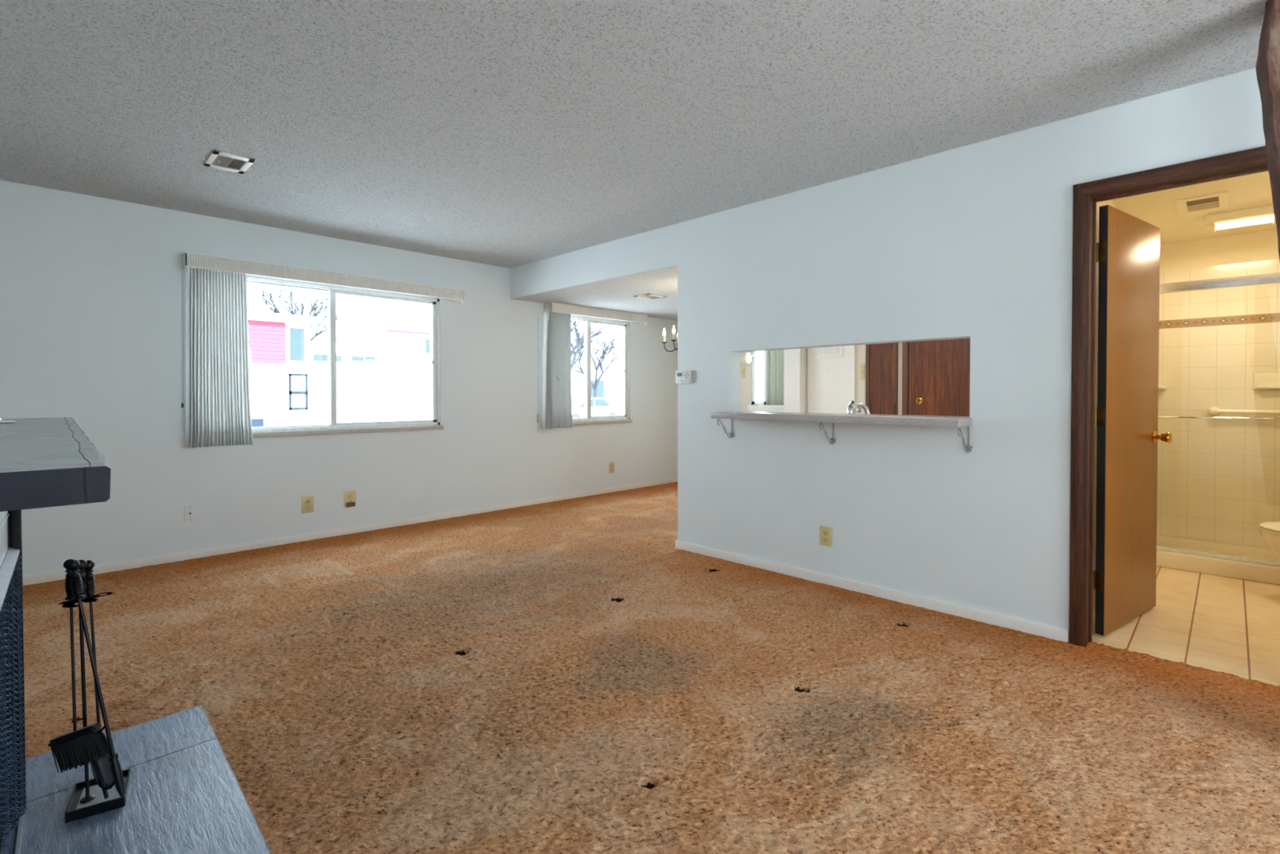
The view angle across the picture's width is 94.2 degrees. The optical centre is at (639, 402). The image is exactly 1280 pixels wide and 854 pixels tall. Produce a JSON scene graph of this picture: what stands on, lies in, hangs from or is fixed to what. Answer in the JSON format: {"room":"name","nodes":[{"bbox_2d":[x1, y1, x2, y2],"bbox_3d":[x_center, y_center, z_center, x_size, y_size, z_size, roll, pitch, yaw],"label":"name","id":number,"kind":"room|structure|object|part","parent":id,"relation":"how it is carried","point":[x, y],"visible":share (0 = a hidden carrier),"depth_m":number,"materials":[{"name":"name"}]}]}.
{"room":"living room","nodes":[
{"label":"living room","id":0,"kind":"room"},
{"bbox_2d":[0,180,677,576],"bbox_3d":[-1.782,-0.206,5.713,0.150,2.630,7.100,1,1,45],"label":"wall","id":1,"kind":"structure","parent":0,"point":[92,306],"depth_m":4.33,"materials":[{"name":"paint"}]},
{"bbox_2d":[183,504,195,522],"bbox_3d":[-3.178,0.781,4.205,0.012,0.118,0.068,1,1,45],"label":"wall plate","id":2,"kind":"object","parent":1,"relation":"attached to","point":[189,511],"visible":1,"depth_m":4.20,"materials":[{"name":"white plastic"}]},
{"bbox_2d":[301,495,313,513],"bbox_3d":[-2.646,0.808,4.741,0.013,0.134,0.088,1,1,45],"label":"wall plate","id":3,"kind":"object","parent":1,"relation":"attached to","point":[307,502],"visible":1,"depth_m":4.74,"materials":[{"name":"beige plastic"}]},
{"bbox_2d":[182,251,464,304],"bbox_3d":[-2.420,-0.973,4.853,0.140,0.144,2.092,1,1,45],"label":"valance","id":4,"kind":"object","parent":1,"relation":"attached to","point":[189,260],"visible":1,"depth_m":4.63,"materials":[{"name":"white paint"}]},
{"bbox_2d":[181,270,183,431],"bbox_3d":[-3.201,-0.367,4.163,0.015,1.140,0.015,1,1,45],"label":"cord","id":5,"kind":"object","parent":4,"relation":"hanging from","point":[182,404],"visible":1,"depth_m":4.17,"materials":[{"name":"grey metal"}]},
{"bbox_3d":[-3.197,-0.367,4.163,0.004,1.140,0.011,0,1,31],"label":"cord","id":6,"kind":"part","parent":5,"relation":"part of","materials":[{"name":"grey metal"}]},
{"bbox_2d":[185,267,253,448],"bbox_3d":[-3.005,-0.311,4.253,0.126,1.245,0.393,1,1,45],"label":"vertical blinds","id":7,"kind":"object","parent":4,"relation":"hanging from","point":[220,396],"visible":1,"depth_m":4.22,"materials":[{"name":"grey fabric"}]},
{"bbox_3d":[-3.146,-0.314,4.130,0.100,1.235,0.021,1,1,45],"label":"return panel","id":8,"kind":"part","parent":7,"relation":"part of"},
{"bbox_2d":[246,275,444,437],"bbox_3d":[-2.548,-0.349,4.921,0.176,1.208,1.880,1,1,45],"label":"window","id":9,"kind":"structure","parent":1,"relation":"in","point":[333,428],"depth_m":4.95,"materials":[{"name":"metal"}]},
{"bbox_3d":[-2.501,0.236,4.884,0.046,0.037,1.880,1,1,45],"label":"sill","id":10,"kind":"part","parent":9,"relation":"part of","materials":[{"name":"white paint"}]},
{"bbox_3d":[-2.208,-0.373,5.228,0.025,1.114,0.870,1,1,45],"label":"sash","id":11,"kind":"part","parent":9,"relation":"part of","materials":[{"name":"glass"}]},
{"bbox_2d":[343,489,355,507],"bbox_3d":[-2.413,0.802,4.963,0.030,0.134,0.092,1,1,45],"label":"electrical outlet","id":12,"kind":"object","parent":1,"relation":"attached to","point":[349,495],"visible":1,"depth_m":4.96,"materials":[{"name":"beige plastic"}]},
{"bbox_2d":[22,477,677,585],"bbox_3d":[-1.722,1.055,5.674,0.013,0.060,6.800,1,1,45],"label":"baseboard","id":13,"kind":"structure","parent":1,"relation":"attached to","point":[135,563],"depth_m":4.74,"materials":[{"name":"white paint"}]},
{"bbox_2d":[537,316,539,422],"bbox_3d":[-1.076,-0.315,6.295,0.027,1.190,0.022,1,1,45],"label":"cord","id":14,"kind":"object","parent":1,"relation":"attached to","point":[538,415],"visible":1,"depth_m":6.29,"materials":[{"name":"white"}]},
{"bbox_3d":[-1.075,-0.315,6.300,0.003,1.190,0.003,1,1,45],"label":"cord","id":15,"kind":"part","parent":14,"relation":"part of","materials":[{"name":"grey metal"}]},
{"bbox_2d":[547,312,632,425],"bbox_3d":[-0.622,-0.364,6.860,0.176,1.218,1.325,1,1,45],"label":"window","id":16,"kind":"structure","parent":1,"relation":"in","point":[624,416],"depth_m":7.06,"materials":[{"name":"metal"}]},
{"bbox_3d":[-0.575,0.227,6.823,0.046,0.037,1.325,1,1,45],"label":"sill","id":17,"kind":"part","parent":16,"relation":"part of","materials":[{"name":"white wood"}]},
{"bbox_3d":[-0.373,-0.387,7.076,0.025,1.124,0.572,1,1,45],"label":"sash","id":18,"kind":"part","parent":16,"relation":"part of","materials":[{"name":"glass"}]},
{"bbox_2d":[543,302,648,326],"bbox_3d":[-0.467,-0.996,6.819,0.140,0.141,1.468,1,1,45],"label":"valance","id":19,"kind":"object","parent":1,"relation":"attached to","point":[551,306],"visible":1,"depth_m":6.68,"materials":[{"name":"white paint"}]},
{"bbox_2d":[540,311,573,429],"bbox_3d":[-0.884,-0.344,6.384,0.131,1.235,0.362,1,1,45],"label":"vertical blinds","id":20,"kind":"object","parent":19,"relation":"hanging from","point":[556,395],"visible":1,"depth_m":6.31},
{"bbox_3d":[-1.010,-0.347,6.280,0.100,1.225,0.038,1,1,45],"label":"return panel","id":21,"kind":"part","parent":20,"relation":"part of","materials":[{"name":"white plastic"}]},
{"bbox_2d":[608,462,614,473],"bbox_3d":[-0.334,0.768,7.071,0.009,0.128,0.084,1,1,45],"label":"electrical outlet","id":22,"kind":"object","parent":1,"relation":"attached to","point":[611,464],"visible":1,"depth_m":7.06,"materials":[{"name":"beige plastic"}]},
{"bbox_2d":[511,264,677,320],"bbox_3d":[1.343,-1.306,5.504,4.557,0.510,2.970,1,1,45],"label":"ceiling","id":23,"kind":"structure","parent":0,"point":[615,294],"depth_m":5.78,"materials":[{"name":"white paint"}]},
{"bbox_2d":[633,293,666,299],"bbox_3d":[0.103,-1.046,5.901,0.210,0.018,0.260,1,1,45],"label":"ceiling vent","id":24,"kind":"object","parent":23,"relation":"in","point":[651,296],"visible":1,"depth_m":5.88,"materials":[{"name":"white metal"}]},
{"bbox_2d":[661,325,677,351],"bbox_3d":[0.427,-0.748,5.245,0.441,0.596,0.480,1,1,45],"label":"chandelier","id":25,"kind":"object","parent":23,"relation":"hanging from","point":[673,340],"visible":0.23,"depth_m":5.27,"materials":[{"name":"black metal"}]},
{"bbox_2d":[0,0,1267,268],"bbox_3d":[-0.106,-1.409,1.979,7.767,0.200,4.189,1,1,45],"label":"ceiling","id":26,"kind":"structure","parent":0,"point":[509,134],"depth_m":2.51,"materials":[{"name":"white paint"}]},
{"bbox_2d":[203,150,255,174],"bbox_3d":[-2.261,-1.316,3.275,0.283,0.018,0.187,1,1,45],"label":"ceiling vent","id":27,"kind":"object","parent":26,"relation":"in","point":[217,159],"visible":1,"depth_m":3.27,"materials":[{"name":"white metal"}]},
{"bbox_2d":[22,481,1279,853],"bbox_3d":[0.922,1.145,3.049,7.467,0.080,6.800,1,1,45],"label":"floor","id":28,"kind":"structure","parent":0,"point":[558,677],"depth_m":2.27,"materials":[{"name":"carpet"}]},
{"bbox_2d":[0,705,271,853],"bbox_3d":[-1.190,1.130,1.087,2.098,0.030,0.961,1,1,45],"label":"hearth","id":29,"kind":"object","parent":28,"relation":"on","point":[184,796],"visible":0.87,"depth_m":1.64,"materials":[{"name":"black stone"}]},
{"bbox_2d":[0,509,26,853],"bbox_3d":[-1.263,0.609,0.819,0.508,1.019,1.782,-1,1,-44],"label":"fireplace","id":30,"kind":"object","parent":29,"relation":"on","point":[12,720],"visible":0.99,"depth_m":1.55,"materials":[{"name":"black metal"}]},
{"bbox_2d":[0,511,19,611],"bbox_3d":[-1.103,0.254,0.979,1.699,0.314,0.081,1,1,45],"label":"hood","id":31,"kind":"object","parent":30,"relation":"attached to","point":[9,520],"depth_m":1.51,"materials":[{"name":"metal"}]},
{"bbox_3d":[-1.692,0.598,1.620,0.018,1.019,0.032,-1,1,-44],"label":"frame post","id":32,"kind":"part","parent":30,"relation":"part of","materials":[{"name":"black metal"}]},
{"bbox_3d":[-1.091,1.112,1.003,0.008,0.007,1.699,-1,1,-44],"label":"rail","id":33,"kind":"part","parent":30,"relation":"part of","materials":[{"name":"metal"}]},
{"bbox_2d":[0,417,111,511],"bbox_3d":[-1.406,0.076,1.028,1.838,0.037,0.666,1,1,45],"label":"mantel shelf","id":34,"kind":"object","parent":30,"relation":"on","point":[51,461],"visible":1,"depth_m":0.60,"materials":[{"name":"grey stone"}]},
{"bbox_2d":[0,417,15,423],"bbox_3d":[-1.565,0.045,1.412,0.021,0.017,0.116,1,1,37],"label":"key","id":35,"kind":"object","parent":34,"relation":"on","point":[2,421],"visible":1,"depth_m":1.45,"materials":[{"name":"silver metal"}]},
{"bbox_2d":[57,559,130,822],"bbox_3d":[-1.511,0.767,1.654,0.173,0.680,0.149,1,1,45],"label":"stand","id":36,"kind":"object","parent":29,"relation":"on","point":[86,798],"visible":0.7,"depth_m":1.63,"materials":[{"name":"black metal"}]},
{"bbox_2d":[48,559,110,773],"bbox_3d":[-1.510,0.708,1.609,0.150,0.568,0.050,0,1,-1],"label":"brush","id":37,"kind":"object","parent":36,"relation":"hanging from","point":[81,746],"visible":0.87,"depth_m":1.59,"materials":[{"name":"black metal"}]},
{"bbox_3d":[-1.546,0.478,1.615,0.032,0.108,0.027,1,1,45],"label":"handle","id":38,"kind":"part","parent":37,"relation":"part of","materials":[{"name":"black metal"}]},
{"bbox_3d":[-1.527,0.482,1.625,0.027,0.108,0.027,1,1,45],"label":"pole handle","id":39,"kind":"part","parent":36,"relation":"part of","materials":[{"name":"black metal"}]},
{"bbox_2d":[66,559,124,799],"bbox_3d":[-1.461,0.746,1.606,0.119,0.660,0.043,0,1,-18],"label":"tongs","id":40,"kind":"object","parent":36,"relation":"in","point":[77,584],"visible":1,"depth_m":1.60,"materials":[{"name":"black metal"}]},
{"bbox_3d":[-1.499,0.470,1.583,0.029,0.107,0.035,1,1,45],"label":"handle","id":41,"kind":"part","parent":40,"relation":"part of","materials":[{"name":"black metal"}]},
{"bbox_3d":[-1.463,0.971,1.617,0.056,0.211,0.016,0,1,12],"label":"arm","id":42,"kind":"part","parent":40,"relation":"part of","materials":[{"name":"black metal"}]},
{"bbox_3d":[-1.449,0.795,1.601,0.100,0.546,0.020,0,1,-15],"label":"arm","id":43,"kind":"part","parent":40,"relation":"part of","materials":[{"name":"black metal"}]},
{"bbox_2d":[64,768,130,822],"bbox_3d":[-1.509,1.093,1.661,0.122,0.027,0.156,-1,1,-36],"label":"tray","id":44,"kind":"object","parent":36,"relation":"on","point":[82,803],"depth_m":1.63,"materials":[{"name":"grey metal"}]},
{"bbox_2d":[84,560,115,789],"bbox_3d":[-1.482,0.744,1.633,0.116,0.618,0.033,0,1,19],"label":"shovel","id":45,"kind":"object","parent":36,"relation":"in","point":[104,764],"visible":0.66,"depth_m":1.64,"materials":[{"name":"black metal"}]},
{"bbox_3d":[-1.522,0.489,1.645,0.029,0.108,0.029,1,1,45],"label":"handle","id":46,"kind":"part","parent":45,"relation":"part of","materials":[{"name":"black metal"}]},
{"bbox_3d":[-1.469,0.975,1.633,0.082,0.150,0.028,0,1,18],"label":"blade","id":47,"kind":"part","parent":45,"relation":"part of","materials":[{"name":"grey metal"}]},
{"bbox_2d":[1155,535,1279,584],"bbox_3d":[4.096,1.048,3.813,1.441,0.105,0.621,1,1,45],"label":"shower pan","id":48,"kind":"object","parent":28,"relation":"on","point":[1207,565],"visible":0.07,"depth_m":3.92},
{"bbox_2d":[1156,271,1279,566],"bbox_3d":[3.899,0.103,3.601,1.440,1.789,0.089,1,1,45],"label":"shower enclosure","id":49,"kind":"object","parent":48,"relation":"on","point":[1271,277],"visible":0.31,"depth_m":3.79,"materials":[{"name":"metal"}]},
{"bbox_3d":[3.910,-0.761,3.600,1.440,0.060,0.055,1,1,45],"label":"header rail","id":50,"kind":"part","parent":49,"relation":"part of","materials":[{"name":"silver metal"}]},
{"bbox_2d":[1255,0,1279,261],"bbox_3d":[2.192,-0.088,1.876,0.371,2.440,0.176,1,1,45],"label":"timber post","id":51,"kind":"object","parent":28,"relation":"on","point":[1268,63],"visible":1,"depth_m":1.92,"materials":[{"name":"brown wood"}]},
{"bbox_2d":[1258,521,1279,555],"bbox_3d":[3.835,0.725,3.179,0.734,0.770,0.420,1,1,45],"label":"toilet","id":52,"kind":"object","parent":28,"relation":"on","point":[1269,531],"visible":1,"depth_m":3.35,"materials":[{"name":"beige ceramic"}]},
{"bbox_3d":[3.755,0.724,3.259,0.508,0.015,0.380,1,1,45],"label":"seat","id":53,"kind":"part","parent":52,"relation":"part of","materials":[{"name":"beige ceramic"}]},
{"bbox_3d":[3.755,0.702,3.258,0.508,0.023,0.380,1,1,45],"label":"lid","id":54,"kind":"part","parent":52,"relation":"part of","materials":[{"name":"beige ceramic"}]},
{"bbox_3d":[3.769,0.922,3.247,0.540,0.375,0.370,1,1,45],"label":"bowl","id":55,"kind":"part","parent":52,"relation":"part of","materials":[{"name":"beige ceramic"}]},
{"bbox_2d":[739,342,910,414],"bbox_3d":[2.341,-0.222,6.517,4.867,2.630,0.150,1,1,45],"label":"wall","id":56,"kind":"structure","parent":0,"point":[745,384],"depth_m":6.41,"materials":[{"name":"paint"}]},
{"bbox_2d":[741,366,745,377],"bbox_3d":[1.288,-0.384,7.444,0.055,0.145,0.014,1,1,45],"label":"light switch","id":57,"kind":"object","parent":56,"relation":"attached to","point":[743,368],"visible":1,"depth_m":7.44,"materials":[{"name":"beige plastic"}]},
{"bbox_2d":[739,352,754,364],"bbox_3d":[1.245,-0.548,7.376,0.294,0.136,0.168,1,1,45],"label":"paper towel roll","id":58,"kind":"object","parent":56,"relation":"attached to","point":[744,357],"visible":0.66,"depth_m":7.27,"materials":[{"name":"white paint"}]},
{"bbox_2d":[751,350,766,404],"bbox_3d":[1.596,-0.436,7.204,0.535,0.920,0.060,1,1,45],"label":"window","id":59,"kind":"structure","parent":56,"relation":"in","point":[754,358],"depth_m":7.35,"materials":[{"name":"white plastic"}]},
{"bbox_2d":[766,349,783,404],"bbox_3d":[1.605,-0.448,7.039,0.260,0.950,0.024,1,1,45],"label":"curtain","id":60,"kind":"object","parent":59,"relation":"hanging from","point":[775,358],"visible":0.59,"depth_m":7.04,"materials":[{"name":"fabric"}]},
{"bbox_2d":[747,404,783,412],"bbox_3d":[1.546,0.079,7.184,0.550,0.092,0.070,1,1,45],"label":"trim","id":61,"kind":"structure","parent":56,"relation":"attached to","point":[750,407],"depth_m":7.16,"materials":[{"name":"white paint"}]},
{"bbox_2d":[783,347,807,412],"bbox_3d":[1.788,0.004,6.850,0.205,2.130,0.159,1,1,45],"label":"trim","id":62,"kind":"structure","parent":56,"relation":"attached to","point":[795,360],"depth_m":6.78,"materials":[{"name":"white paint"}]},
{"bbox_2d":[807,345,856,413],"bbox_3d":[2.114,0.048,6.603,0.555,2.030,0.051,1,1,45],"label":"door","id":63,"kind":"structure","parent":56,"relation":"in","point":[831,381],"depth_m":6.58,"materials":[{"name":"white paint"}]},
{"bbox_3d":[2.076,-0.708,6.604,0.375,0.420,0.016,1,1,45],"label":"access panel","id":64,"kind":"part","parent":63,"relation":"part of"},
{"bbox_2d":[860,364,864,379],"bbox_3d":[2.377,-0.334,6.363,0.050,0.165,0.014,1,1,45],"label":"light switch","id":65,"kind":"object","parent":56,"relation":"attached to","point":[862,366],"visible":1,"depth_m":6.36,"materials":[{"name":"beige plastic"}]},
{"bbox_2d":[865,342,897,414],"bbox_3d":[2.513,0.038,6.200,0.320,2.060,0.059,1,1,45],"label":"door","id":66,"kind":"structure","parent":56,"relation":"in","point":[881,359],"depth_m":6.18,"materials":[{"name":"brown wood"}]},
{"bbox_2d":[902,337,970,416],"bbox_3d":[3.046,0.045,5.669,1.066,2.060,0.062,1,1,45],"label":"door","id":67,"kind":"structure","parent":56,"relation":"in","point":[936,380],"depth_m":5.80,"materials":[{"name":"brown wood"}]},
{"bbox_3d":[3.050,0.045,5.673,1.066,2.060,0.048,1,1,45],"label":"frame","id":68,"kind":"part","parent":67,"relation":"part of","materials":[{"name":"brown wood"}]},
{"bbox_2d":[510,67,1265,635],"bbox_3d":[1.424,-0.171,3.430,7.617,2.640,0.120,1,1,45],"label":"wall","id":69,"kind":"structure","parent":0,"point":[974,242],"depth_m":3.25,"materials":[{"name":"paint"}]},
{"bbox_2d":[675,369,694,383],"bbox_3d":[0.333,-0.192,4.402,0.160,0.100,0.038,1,1,45],"label":"thermostat","id":70,"kind":"object","parent":69,"relation":"attached to","point":[682,376],"visible":1,"depth_m":4.38,"materials":[{"name":"white plastic"}]},
{"bbox_2d":[716,418,733,438],"bbox_3d":[0.580,0.176,4.070,0.041,0.144,0.170,1,1,45],"label":"bracket","id":71,"kind":"object","parent":69,"relation":"attached to","point":[731,433],"visible":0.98,"depth_m":4.10,"materials":[{"name":"white metal"}]},
{"bbox_2d":[820,525,831,546],"bbox_3d":[1.135,0.815,3.642,0.072,0.118,0.009,1,1,45],"label":"electrical outlet","id":72,"kind":"object","parent":69,"relation":"attached to","point":[825,531],"visible":1,"depth_m":3.64,"materials":[{"name":"beige plastic"}]},
{"bbox_2d":[822,529,827,535],"bbox_3d":[1.133,0.794,3.640,0.034,0.034,0.005,1,1,45],"label":"socket","id":73,"kind":"object","parent":72,"relation":"attached to","point":[824,531],"depth_m":3.64,"materials":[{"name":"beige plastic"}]},
{"bbox_2d":[822,536,827,542],"bbox_3d":[1.134,0.836,3.640,0.034,0.034,0.005,1,1,45],"label":"socket","id":74,"kind":"object","parent":72,"relation":"attached to","point":[824,538],"depth_m":3.64,"materials":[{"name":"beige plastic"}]},
{"bbox_2d":[819,422,835,444],"bbox_3d":[1.110,0.183,3.543,0.041,0.144,0.170,1,1,45],"label":"bracket","id":75,"kind":"object","parent":69,"relation":"attached to","point":[831,439],"visible":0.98,"depth_m":3.58,"materials":[{"name":"white metal"}]},
{"bbox_2d":[711,411,972,426],"bbox_3d":[1.149,0.089,3.578,1.520,0.040,0.385,1,1,45],"label":"ledge","id":76,"kind":"object","parent":69,"relation":"attached to","point":[877,419],"visible":0.91,"depth_m":3.32,"materials":[{"name":"laminate"}]},
{"bbox_2d":[675,540,1068,642],"bbox_3d":[1.136,1.081,3.642,2.444,0.060,0.013,1,1,45],"label":"baseboard","id":77,"kind":"structure","parent":69,"relation":"attached to","point":[1026,626],"depth_m":3.34,"materials":[{"name":"white paint"}]},
{"bbox_2d":[957,425,973,453],"bbox_3d":[1.640,0.190,3.017,0.041,0.144,0.170,1,1,45],"label":"bracket","id":78,"kind":"object","parent":69,"relation":"attached to","point":[967,446],"visible":1,"depth_m":3.06,"materials":[{"name":"white metal"}]},
{"bbox_2d":[1068,182,1090,647],"bbox_3d":[2.316,0.062,2.448,0.890,2.125,0.021,1,1,45],"label":"trim","id":79,"kind":"structure","parent":69,"relation":"attached to","point":[1081,202],"depth_m":2.73,"materials":[{"name":"brown wood"}]},
{"bbox_2d":[1082,146,1266,195],"bbox_3d":[2.315,-0.968,2.433,0.822,0.064,0.022,1,1,45],"label":"trim","id":80,"kind":"structure","parent":69,"relation":"attached to","point":[1256,156],"depth_m":2.48,"materials":[{"name":"brown wood"}]},
{"bbox_2d":[1086,163,1268,644],"bbox_3d":[2.366,0.083,2.499,0.798,2.076,0.120,1,1,45],"label":"trim","id":81,"kind":"structure","parent":69,"relation":"attached to","point":[1263,167],"depth_m":2.74,"materials":[{"name":"brown wood"}]},
{"bbox_2d":[1092,200,1115,617],"bbox_3d":[2.971,-0.132,3.742,0.060,2.530,2.501,1,1,45],"label":"wall","id":82,"kind":"structure","parent":0,"point":[1109,202],"depth_m":3.11,"materials":[{"name":"paint"}]},
{"bbox_2d":[1093,204,1172,635],"bbox_3d":[2.477,0.084,3.014,0.727,2.031,0.174,-1,1,-34],"label":"door","id":83,"kind":"structure","parent":82,"relation":"in","point":[1128,246],"depth_m":2.94,"materials":[{"name":"brown wood"}]},
{"bbox_3d":[2.755,0.182,3.140,0.064,0.064,0.069,-1,1,-34],"label":"knob","id":84,"kind":"part","parent":83,"relation":"part of","materials":[{"name":"gold metal"}]},
{"bbox_2d":[1111,171,1276,244],"bbox_3d":[3.644,-1.208,3.057,1.960,0.100,2.501,1,1,45],"label":"ceiling","id":85,"kind":"structure","parent":0,"point":[1159,209],"depth_m":3.52,"materials":[{"name":"paint"}]},
{"bbox_2d":[1176,191,1228,215],"bbox_3d":[3.283,-1.158,3.473,0.213,0.011,0.380,1,1,45],"label":"ceiling vent","id":86,"kind":"object","parent":85,"relation":"in","point":[1217,201],"visible":1,"depth_m":3.46,"materials":[{"name":"metal"}]},
{"bbox_2d":[1204,204,1275,232],"bbox_3d":[3.722,-1.124,3.651,0.365,0.084,0.230,1,1,45],"label":"ceiling light","id":87,"kind":"object","parent":85,"relation":"attached to","point":[1265,214],"visible":0.94,"depth_m":3.62,"materials":[{"name":"paint"}]},
{"bbox_2d":[1215,214,1274,230],"bbox_3d":[3.713,-1.105,3.660,0.250,0.035,0.110,1,1,45],"label":"diffuser","id":88,"kind":"object","parent":87,"relation":"attached to","point":[1268,218],"depth_m":3.63,"materials":[{"name":"white plastic"}]},
{"bbox_2d":[1156,229,1279,549],"bbox_3d":[4.512,-0.136,3.903,1.900,2.530,0.100,1,1,45],"label":"wall","id":89,"kind":"structure","parent":0,"point":[1262,245],"depth_m":4.21,"materials":[{"name":"paint"}]},
{"bbox_2d":[1158,386,1166,388],"bbox_3d":[3.803,-0.114,4.419,0.149,0.022,0.149,1,1,45],"label":"corner shelf","id":90,"kind":"object","parent":89,"relation":"attached to","point":[1159,387],"visible":0.37,"depth_m":4.39,"materials":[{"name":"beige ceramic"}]},
{"bbox_2d":[1156,258,1279,549],"bbox_3d":[4.095,0.017,3.805,1.450,1.968,0.630,1,1,45],"label":"tile wall","id":91,"kind":"structure","parent":89,"relation":"attached to","point":[1207,491],"depth_m":4.22,"materials":[{"name":"beige tile"}]},
{"bbox_2d":[1253,373,1279,389],"bbox_3d":[4.278,-0.145,4.024,0.182,0.105,0.042,1,1,45],"label":"soap dish","id":92,"kind":"object","parent":91,"relation":"attached to","point":[1260,381],"visible":1,"depth_m":4.04,"materials":[{"name":"beige ceramic"}]},
{"bbox_2d":[1159,312,1279,328],"bbox_3d":[4.314,-0.576,4.010,1.440,0.061,0.002,1,1,45],"label":"trim","id":93,"kind":"structure","parent":89,"relation":"attached to","point":[1264,317],"depth_m":4.21,"materials":[{"name":"tile"}]},
{"bbox_2d":[1207,406,1279,416],"bbox_3d":[4.260,0.064,4.032,0.603,0.068,0.059,1,1,45],"label":"grab bar","id":94,"kind":"object","parent":89,"relation":"attached to","point":[1214,411],"visible":1,"depth_m":4.11,"materials":[{"name":"white metal"}]},
{"bbox_3d":[2.183,1.126,4.654,2.240,0.069,2.745,1,1,45],"label":"floor","id":95,"kind":"structure","parent":0,"visible":0},
{"bbox_3d":[1.435,0.646,3.958,2.130,0.910,0.616,1,1,45],"label":"countertop","id":96,"kind":"structure","parent":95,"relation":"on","visible":0},
{"bbox_2d":[846,400,870,413],"bbox_3d":[1.387,0.090,3.782,0.200,0.208,0.121,1,1,45],"label":"faucet","id":97,"kind":"object","parent":96,"relation":"on","point":[851,410],"visible":0.48,"depth_m":3.77,"materials":[{"name":"silver metal"}]},
{"bbox_3d":[1.346,0.019,3.797,0.034,0.066,0.067,0,1,13],"label":"handle","id":98,"kind":"part","parent":97,"relation":"part of","materials":[{"name":"silver metal"}]},
{"bbox_3d":[1.408,0.096,3.763,0.121,0.196,0.055,-1,1,-29],"label":"spout","id":99,"kind":"part","parent":97,"relation":"part of","materials":[{"name":"silver metal"}]},
{"bbox_3d":[-13.132,0.745,75.853,114.483,0.480,90.900,1,1,45],"label":"ground","id":100,"kind":"structure","parent":0,"visible":0},
{"bbox_2d":[250,418,263,426],"bbox_3d":[-16.970,0.962,26.139,0.100,0.520,0.750,1,1,45],"label":"curb","id":101,"kind":"object","parent":100,"relation":"on","point":[255,422],"visible":0.43,"depth_m":26.20,"materials":[{"name":"blue"}]},
{"bbox_2d":[248,311,317,426],"bbox_3d":[-22.980,-1.944,30.409,12.500,6.222,8.240,1,1,45],"label":"house","id":102,"kind":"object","parent":100,"relation":"on","point":[279,343],"visible":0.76,"depth_m":28.16,"materials":[{"name":"white"}]},
{"bbox_3d":[-17.413,-2.822,27.800,0.060,1.968,1.525,1,1,45],"label":"red panel","id":103,"kind":"part","parent":102,"relation":"part of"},
{"bbox_3d":[-16.506,-2.811,28.661,0.025,1.568,0.632,1,1,45],"label":"pane","id":104,"kind":"part","parent":102,"relation":"part of","materials":[{"name":"blue glass"}]},
{"bbox_3d":[-16.495,-0.532,28.747,0.070,1.744,0.816,1,1,45],"label":"door frame","id":105,"kind":"part","parent":102,"relation":"part of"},
{"bbox_2d":[254,284,348,340],"bbox_3d":[-22.551,-3.322,38.750,5.776,8.763,8.022,0,1,-20],"label":"bare tree","id":106,"kind":"object","parent":100,"relation":"on","point":[275,310],"visible":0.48,"depth_m":38.65,"materials":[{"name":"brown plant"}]},
{"bbox_2d":[309,340,377,425],"bbox_3d":[-18.038,-1.034,33.588,7.050,4.300,3.664,1,1,45],"label":"building","id":107,"kind":"structure","parent":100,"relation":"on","point":[357,364],"depth_m":31.30,"materials":[{"name":"white"}]},
{"bbox_2d":[336,327,430,421],"bbox_3d":[-13.014,-1.533,37.881,8.120,5.164,9.360,1,1,45],"label":"house","id":108,"kind":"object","parent":100,"relation":"on","point":[403,354],"visible":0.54,"depth_m":32.55,"materials":[{"name":"white"}]},
{"bbox_3d":[-12.485,-2.722,32.771,0.050,1.520,0.960,1,1,45],"label":"siding panel","id":109,"kind":"part","parent":108,"relation":"part of","materials":[{"name":"white"}]},
{"bbox_2d":[570,320,610,368],"bbox_3d":[-3.102,-1.389,22.201,3.498,5.336,4.756,1,1,45],"label":"bare tree","id":110,"kind":"object","parent":100,"relation":"on","point":[581,340],"visible":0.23,"depth_m":22.32,"materials":[{"name":"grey plant"}]},
{"bbox_2d":[571,324,619,406],"bbox_3d":[-3.347,-2.612,47.686,6.800,7.020,12.200,1,1,45],"label":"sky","id":111,"kind":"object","parent":100,"relation":"on","point":[608,387],"visible":0.11,"depth_m":44.05,"materials":[{"name":"white"}]},
{"bbox_2d":[571,324,619,397],"bbox_3d":[-3.273,-1.857,36.755,5.265,5.834,3.629,0,1,8],"label":"bare tree","id":112,"kind":"object","parent":100,"relation":"on","point":[604,354],"visible":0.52,"depth_m":36.64,"materials":[{"name":"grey plant"}]},
{"bbox_2d":[571,397,619,417],"bbox_3d":[-3.024,0.420,32.256,1.820,1.399,4.285,1,1,45],"label":"car","id":113,"kind":"object","parent":100,"relation":"on","point":[599,406],"visible":0.28,"depth_m":31.72,"materials":[{"name":"silver metal"}]}
]}

